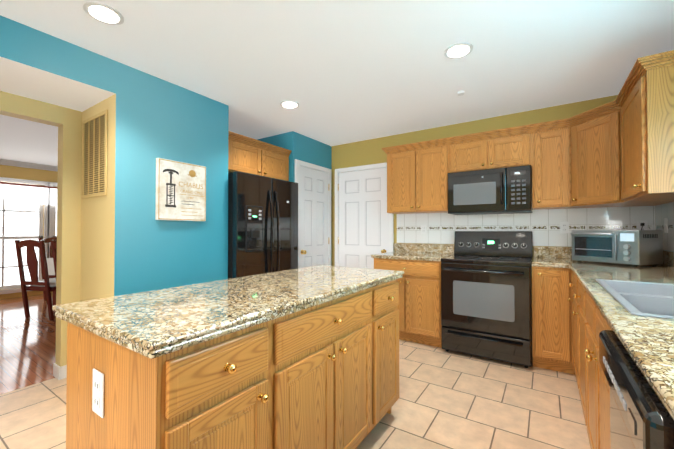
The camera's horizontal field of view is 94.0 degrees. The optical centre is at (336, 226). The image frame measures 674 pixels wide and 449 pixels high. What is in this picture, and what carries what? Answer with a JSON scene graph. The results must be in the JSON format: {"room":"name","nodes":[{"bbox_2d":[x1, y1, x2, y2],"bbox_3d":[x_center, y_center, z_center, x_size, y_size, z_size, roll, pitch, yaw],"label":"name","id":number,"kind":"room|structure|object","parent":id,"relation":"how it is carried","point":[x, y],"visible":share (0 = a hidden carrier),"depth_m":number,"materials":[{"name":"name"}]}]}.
{"room":"kitchen","nodes":[
{"label":"kitchen","id":0,"kind":"room"},
{"bbox_2d":[0,165,57,298],"bbox_3d":[-6.273,0.034,4.985,0.120,2.440,7.580,0,-1,33],"label":"wall","id":1,"kind":"structure","parent":0,"point":[7,171],"depth_m":5.77,"materials":[{"name":"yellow paint"}]},
{"bbox_2d":[0,177,49,294],"bbox_3d":[-5.865,0.151,5.535,0.130,2.040,1.190,0,-1,33],"label":"dining room window","id":2,"kind":"structure","parent":1,"relation":"in","point":[42,211],"depth_m":5.75,"materials":[{"name":"white paint"}]},
{"bbox_2d":[0,182,56,204],"bbox_3d":[-5.450,-0.594,5.959,0.046,0.350,2.600,0,-1,33],"label":"valance","id":3,"kind":"object","parent":2,"relation":"attached to","point":[37,193],"visible":0.42,"depth_m":5.76,"materials":[{"name":"white fabric"}]},
{"bbox_2d":[0,159,57,171],"bbox_3d":[-6.160,-1.140,4.979,0.088,0.089,7.470,0,-1,33],"label":"crown molding","id":4,"kind":"structure","parent":1,"relation":"attached to","point":[26,164],"depth_m":5.75,"materials":[{"name":"white paint"}]},
{"bbox_2d":[47,182,56,257],"bbox_3d":[-5.225,0.164,6.503,0.130,2.040,1.170,0,-1,33],"label":"dining room window","id":5,"kind":"structure","parent":1,"relation":"in","point":[52,212],"depth_m":6.04,"materials":[{"name":"white paint"}]},
{"bbox_2d":[0,15,115,111],"bbox_3d":[-2.331,-1.105,1.932,0.760,0.240,1.415,0,-1,33],"label":"soffit","id":6,"kind":"structure","parent":0,"point":[35,64],"depth_m":2.10,"materials":[{"name":"teal paint"}]},
{"bbox_2d":[55,107,81,366],"bbox_3d":[-2.242,0.124,2.631,0.120,2.200,0.125,0,-1,33],"label":"wall","id":7,"kind":"structure","parent":0,"point":[68,267],"depth_m":2.59,"materials":[{"name":"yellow paint"}]},
{"bbox_2d":[0,91,62,126],"bbox_3d":[-2.577,-0.912,2.137,0.120,0.140,1.090,0,-1,33],"label":"lintel","id":8,"kind":"object","parent":7,"relation":"attached to","point":[20,107],"visible":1,"depth_m":2.40,"materials":[{"name":"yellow paint"}]},
{"bbox_2d":[53,363,66,379],"bbox_3d":[-1.701,1.177,2.841,0.774,0.100,1.124,0,-1,33],"label":"baseboard","id":9,"kind":"structure","parent":7,"relation":"attached to","point":[59,373],"depth_m":2.54,"materials":[{"name":"white paint"}]},
{"bbox_2d":[80,61,331,300],"bbox_3d":[-1.194,0.018,3.689,0.820,2.440,2.795,0,-1,33],"label":"wall","id":10,"kind":"structure","parent":0,"point":[130,244],"depth_m":2.56,"materials":[{"name":"teal paint"}]},
{"bbox_2d":[82,109,107,198],"bbox_3d":[-1.932,-0.562,2.501,0.470,0.650,0.010,0,-1,33],"label":"air vent","id":11,"kind":"object","parent":10,"relation":"in","point":[94,157],"visible":0.98,"depth_m":2.49,"materials":[{"name":"beige metal"}]},
{"bbox_2d":[155,158,205,220],"bbox_3d":[-1.331,-0.305,2.707,0.038,0.500,0.430,0,-1,33],"label":"picture","id":12,"kind":"object","parent":10,"relation":"attached to","point":[180,191],"visible":1,"depth_m":2.67,"materials":[{"name":"beige paper"}]},
{"bbox_2d":[228,131,291,180],"bbox_3d":[-1.105,-0.760,3.721,0.674,0.396,0.950,0,-1,33],"label":"upper cabinet","id":13,"kind":"object","parent":10,"relation":"attached to","point":[246,154],"visible":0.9,"depth_m":3.50,"materials":[{"name":"brown wood"}]},
{"bbox_2d":[295,159,330,267],"bbox_3d":[-0.283,0.200,4.239,0.086,2.090,0.780,0,-1,33],"label":"pantry door","id":14,"kind":"structure","parent":10,"relation":"in","point":[313,181],"depth_m":4.24,"materials":[{"name":"white paint"}]},
{"bbox_2d":[257,133,285,148],"bbox_3d":[-0.909,0.025,4.229,0.700,2.440,0.120,0,-1,33],"label":"wall","id":15,"kind":"structure","parent":0,"point":[279,140],"depth_m":4.08,"materials":[{"name":"teal paint"}]},
{"bbox_2d":[0,293,590,448],"bbox_3d":[-2.616,1.274,2.549,9.050,0.100,7.820,0,-1,33],"label":"floor","id":16,"kind":"structure","parent":0,"point":[452,400],"depth_m":2.21,"materials":[{"name":"tile"}]},
{"bbox_2d":[15,239,55,319],"bbox_3d":[-4.007,0.706,4.408,0.460,1.085,0.576,0,-1,12],"label":"dining chair","id":17,"kind":"object","parent":16,"relation":"on","point":[47,284],"visible":0.62,"depth_m":4.19,"materials":[{"name":"red wood"}]},
{"bbox_2d":[39,237,56,300],"bbox_3d":[-4.819,0.721,5.575,0.576,1.085,0.460,0,-1,12],"label":"dining chair","id":18,"kind":"object","parent":16,"relation":"on","point":[47,240],"visible":0.15,"depth_m":5.48,"materials":[{"name":"red wood"}]},
{"bbox_2d":[47,258,55,305],"bbox_3d":[-3.547,0.877,5.251,1.924,0.762,1.024,0,-1,12],"label":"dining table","id":19,"kind":"object","parent":16,"relation":"on","point":[50,265],"visible":0.04,"depth_m":4.93,"materials":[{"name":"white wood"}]},
{"bbox_2d":[51,240,56,277],"bbox_3d":[-3.404,0.705,4.272,0.460,1.085,0.576,0,-1,14],"label":"dining chair","id":20,"kind":"object","parent":16,"relation":"on","point":[54,246],"visible":0.1,"depth_m":4.07,"materials":[{"name":"red wood"}]},
{"bbox_2d":[66,277,401,448],"bbox_3d":[-0.260,0.768,1.557,0.671,0.885,1.532,0,-1,33],"label":"kitchen island","id":21,"kind":"object","parent":16,"relation":"on","point":[304,358],"depth_m":1.05,"materials":[{"name":"brown wood"}]},
{"bbox_2d":[52,265,403,360],"bbox_3d":[-0.281,0.303,1.579,0.680,0.043,1.590,0,-1,33],"label":"island countertop","id":22,"kind":"structure","parent":21,"relation":"on","point":[142,324],"depth_m":1.10,"materials":[{"name":"beige stone"}]},
{"bbox_2d":[228,171,297,278],"bbox_3d":[-1.020,0.347,3.648,0.841,1.780,0.925,0,-1,33],"label":"refrigerator","id":23,"kind":"object","parent":16,"relation":"on","point":[262,224],"visible":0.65,"depth_m":3.33,"materials":[{"name":"black metal"}]},
{"bbox_2d":[371,255,441,347],"bbox_3d":[0.894,0.794,3.593,0.759,0.886,0.630,0,-1,33],"label":"base cabinet","id":24,"kind":"object","parent":16,"relation":"on","point":[419,307],"depth_m":3.26,"materials":[{"name":"brown wood"}]},
{"bbox_2d":[375,251,451,258],"bbox_3d":[0.879,0.330,3.599,0.783,0.038,0.646,0,-1,33],"label":"countertop","id":25,"kind":"structure","parent":24,"relation":"on","point":[395,254],"depth_m":3.45,"materials":[{"name":"beige stone"}]},
{"bbox_2d":[441,231,532,367],"bbox_3d":[1.491,0.637,3.118,0.752,1.188,0.720,0,-1,33],"label":"range","id":26,"kind":"object","parent":16,"relation":"on","point":[486,294],"visible":0.98,"depth_m":2.89,"materials":[{"name":"black metal"}]},
{"bbox_2d":[531,263,558,370],"bbox_3d":[1.957,0.785,2.890,0.264,0.886,0.628,0,-1,33],"label":"base cabinet","id":27,"kind":"object","parent":16,"relation":"on","point":[545,280],"depth_m":2.66,"materials":[{"name":"brown wood"}]},
{"bbox_2d":[531,255,566,266],"bbox_3d":[1.951,0.321,2.890,0.260,0.038,0.646,0,-1,33],"label":"countertop","id":28,"kind":"structure","parent":27,"relation":"on","point":[539,261],"depth_m":2.68,"materials":[{"name":"beige stone"}]},
{"bbox_2d":[567,263,673,419],"bbox_3d":[1.084,0.294,0.761,0.646,0.038,3.862,0,-1,33],"label":"countertop","id":29,"kind":"structure","parent":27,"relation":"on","point":[649,341],"depth_m":0.88,"materials":[{"name":"beige stone"}]},
{"bbox_2d":[570,230,662,266],"bbox_3d":[2.251,0.161,2.567,0.368,0.271,0.471,0,-1,-22],"label":"toaster oven","id":30,"kind":"object","parent":29,"relation":"on","point":[636,248],"visible":0.98,"depth_m":2.41,"materials":[{"name":"silver metal"}]},
{"bbox_2d":[595,279,673,329],"bbox_3d":[1.395,0.373,1.200,0.546,0.196,0.856,0,-1,33],"label":"sink","id":31,"kind":"object","parent":29,"relation":"in","point":[636,296],"depth_m":1.29,"materials":[{"name":"white ceramic"}]},
{"bbox_2d":[559,267,574,374],"bbox_3d":[1.998,0.776,2.181,0.698,0.886,0.550,0,-1,33],"label":"base cabinet","id":32,"kind":"object","parent":16,"relation":"on","point":[566,276],"depth_m":2.57,"materials":[{"name":"brown wood"}]},
{"bbox_2d":[575,279,594,408],"bbox_3d":[1.744,0.771,1.737,0.630,0.886,0.470,0,-1,33],"label":"base cabinet","id":33,"kind":"object","parent":16,"relation":"on","point":[578,308],"depth_m":1.98,"materials":[{"name":"brown wood"}]},
{"bbox_2d":[583,319,610,448],"bbox_3d":[1.405,0.857,1.223,0.630,0.700,0.895,0,-1,33],"label":"base cabinet","id":34,"kind":"object","parent":16,"relation":"on","point":[596,389],"depth_m":1.38,"materials":[{"name":"brown wood"}]},
{"bbox_2d":[599,330,673,448],"bbox_3d":[0.964,0.760,0.617,0.632,0.867,0.596,0,-1,33],"label":"dishwasher","id":35,"kind":"object","parent":16,"relation":"on","point":[641,417],"visible":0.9,"depth_m":0.68,"materials":[{"name":"black metal"}]},
{"bbox_2d":[0,0,673,165],"bbox_3d":[-2.616,-1.266,2.581,9.050,0.100,7.820,0,-1,33],"label":"ceiling","id":36,"kind":"structure","parent":0,"point":[340,72],"depth_m":2.23,"materials":[{"name":"white paint"}]},
{"bbox_2d":[83,1,123,24],"bbox_3d":[-1.336,-1.221,1.805,0.190,0.008,0.190,0,-1,33],"label":"recessed light","id":37,"kind":"object","parent":36,"relation":"in","point":[103,13],"visible":1,"depth_m":1.79,"materials":[{"name":"white paint"}]},
{"bbox_2d":[280,100,298,108],"bbox_3d":[-0.467,-1.204,3.100,0.190,0.008,0.190,0,-1,33],"label":"recessed light","id":38,"kind":"object","parent":36,"relation":"in","point":[288,104],"visible":1,"depth_m":3.08,"materials":[{"name":"white paint"}]},
{"bbox_2d":[444,42,472,58],"bbox_3d":[0.840,-1.216,2.176,0.190,0.008,0.190,0,-1,33],"label":"recessed light","id":39,"kind":"object","parent":36,"relation":"in","point":[458,50],"visible":1,"depth_m":2.16,"materials":[{"name":"white paint"}]},
{"bbox_2d":[457,90,463,95],"bbox_3d":[1.112,-1.201,2.823,0.060,0.024,0.060,0,-1,33],"label":"smoke detector","id":40,"kind":"object","parent":36,"relation":"attached to","point":[460,93],"visible":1,"depth_m":2.80,"materials":[{"name":"white paint"}]},
{"bbox_2d":[331,95,655,265],"bbox_3d":[1.382,0.018,3.732,3.670,2.440,0.120,0,-1,33],"label":"wall","id":41,"kind":"structure","parent":0,"point":[364,152],"depth_m":3.83,"materials":[{"name":"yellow paint"}]},
{"bbox_2d":[338,167,388,268],"bbox_3d":[0.333,0.229,4.298,0.791,2.018,0.086,0,-1,33],"label":"back door","id":42,"kind":"structure","parent":41,"relation":"in","point":[363,237],"depth_m":4.32,"materials":[{"name":"white paint"}]},
{"bbox_2d":[335,162,393,265],"bbox_3d":[0.351,0.201,4.319,0.910,2.090,0.030,0,-1,33],"label":"door frame","id":43,"kind":"structure","parent":41,"relation":"attached to","point":[391,215],"depth_m":4.50,"materials":[{"name":"white paint"}]},
{"bbox_2d":[386,142,449,213],"bbox_3d":[0.989,-0.545,3.731,0.734,0.746,0.323,0,-1,33],"label":"upper cabinet","id":44,"kind":"object","parent":41,"relation":"attached to","point":[417,176],"depth_m":3.58,"materials":[{"name":"brown wood"}]},
{"bbox_2d":[393,243,571,258],"bbox_3d":[1.748,0.254,3.400,2.452,0.110,0.020,0,-1,33],"label":"backsplash","id":45,"kind":"structure","parent":41,"relation":"attached to","point":[440,249],"depth_m":3.67,"materials":[{"name":"beige stone"}]},
{"bbox_2d":[450,126,529,172],"bbox_3d":[1.614,-0.750,3.321,0.764,0.346,0.323,0,-1,33],"label":"upper cabinet","id":46,"kind":"object","parent":41,"relation":"attached to","point":[507,148],"depth_m":3.17,"materials":[{"name":"brown wood"}]},
{"bbox_2d":[448,165,532,214],"bbox_3d":[1.578,-0.357,3.262,0.752,0.430,0.431,0,-1,33],"label":"over-the-range microwave","id":47,"kind":"object","parent":46,"relation":"attached to","point":[506,190],"visible":1,"depth_m":3.10,"materials":[{"name":"black"}]},
{"bbox_2d":[397,206,652,246],"bbox_3d":[1.759,0.011,3.404,2.370,0.373,0.006,0,-1,33],"label":"tile backsplash","id":48,"kind":"structure","parent":41,"relation":"attached to","point":[543,225],"depth_m":3.23,"materials":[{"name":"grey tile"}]},
{"bbox_2d":[421,225,426,233],"bbox_3d":[1.062,0.030,3.856,0.072,0.116,0.006,0,-1,33],"label":"electrical outlet","id":49,"kind":"object","parent":48,"relation":"attached to","point":[423,229],"visible":1,"depth_m":3.85,"materials":[{"name":"white plastic"}]},
{"bbox_2d":[560,222,568,232],"bbox_3d":[2.230,0.005,3.083,0.072,0.116,0.006,0,-1,33],"label":"electrical outlet","id":50,"kind":"object","parent":48,"relation":"attached to","point":[564,227],"visible":1,"depth_m":3.08,"materials":[{"name":"white plastic"}]},
{"bbox_2d":[636,221,647,229],"bbox_3d":[2.693,0.001,2.777,0.072,0.116,0.006,0,-1,33],"label":"outlet","id":51,"kind":"object","parent":48,"relation":"attached to","point":[639,227],"visible":0.46,"depth_m":2.78,"materials":[{"name":"white plastic"}]},
{"bbox_2d":[530,122,581,209],"bbox_3d":[2.065,-0.554,2.992,0.348,0.746,0.368,0,-1,33],"label":"upper cabinet","id":52,"kind":"object","parent":41,"relation":"attached to","point":[545,152],"depth_m":2.91,"materials":[{"name":"brown wood"}]},
{"bbox_2d":[558,106,669,207],"bbox_3d":[2.327,-0.558,2.675,0.675,0.746,0.608,0,-1,33],"label":"upper cabinet","id":53,"kind":"object","parent":41,"relation":"attached to","point":[584,138],"depth_m":2.67,"materials":[{"name":"brown wood"}]},
{"bbox_2d":[610,58,673,205],"bbox_3d":[2.114,-0.566,2.075,0.369,0.746,0.731,0,-1,33],"label":"upper cabinet","id":54,"kind":"object","parent":41,"relation":"attached to","point":[618,151],"depth_m":1.87,"materials":[{"name":"brown wood"}]},
{"bbox_2d":[653,202,673,251],"bbox_3d":[1.529,-0.021,0.857,0.006,0.373,4.508,0,-1,33],"label":"tile backsplash","id":55,"kind":"structure","parent":41,"relation":"attached to","point":[666,210],"depth_m":2.49,"materials":[{"name":"grey tile"}]},
{"bbox_2d":[664,218,667,232],"bbox_3d":[2.595,-0.012,2.486,0.012,0.116,0.072,0,-1,33],"label":"light switch","id":56,"kind":"object","parent":55,"relation":"attached to","point":[665,225],"visible":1,"depth_m":2.48,"materials":[{"name":"white plastic"}]},
{"bbox_2d":[663,251,673,266],"bbox_3d":[1.518,0.221,0.849,0.019,0.110,4.488,0,-1,33],"label":"backsplash","id":57,"kind":"structure","parent":41,"relation":"attached to","point":[668,256],"depth_m":2.41,"materials":[{"name":"brown stone"}]},
{"label":"outside","id":58,"kind":"structure","parent":0,"visible":0},
{"bbox_2d":[0,195,56,285],"bbox_3d":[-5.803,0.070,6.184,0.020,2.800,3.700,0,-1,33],"label":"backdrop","id":59,"kind":"structure","parent":58,"point":[21,223],"depth_m":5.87,"materials":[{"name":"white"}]}
]}

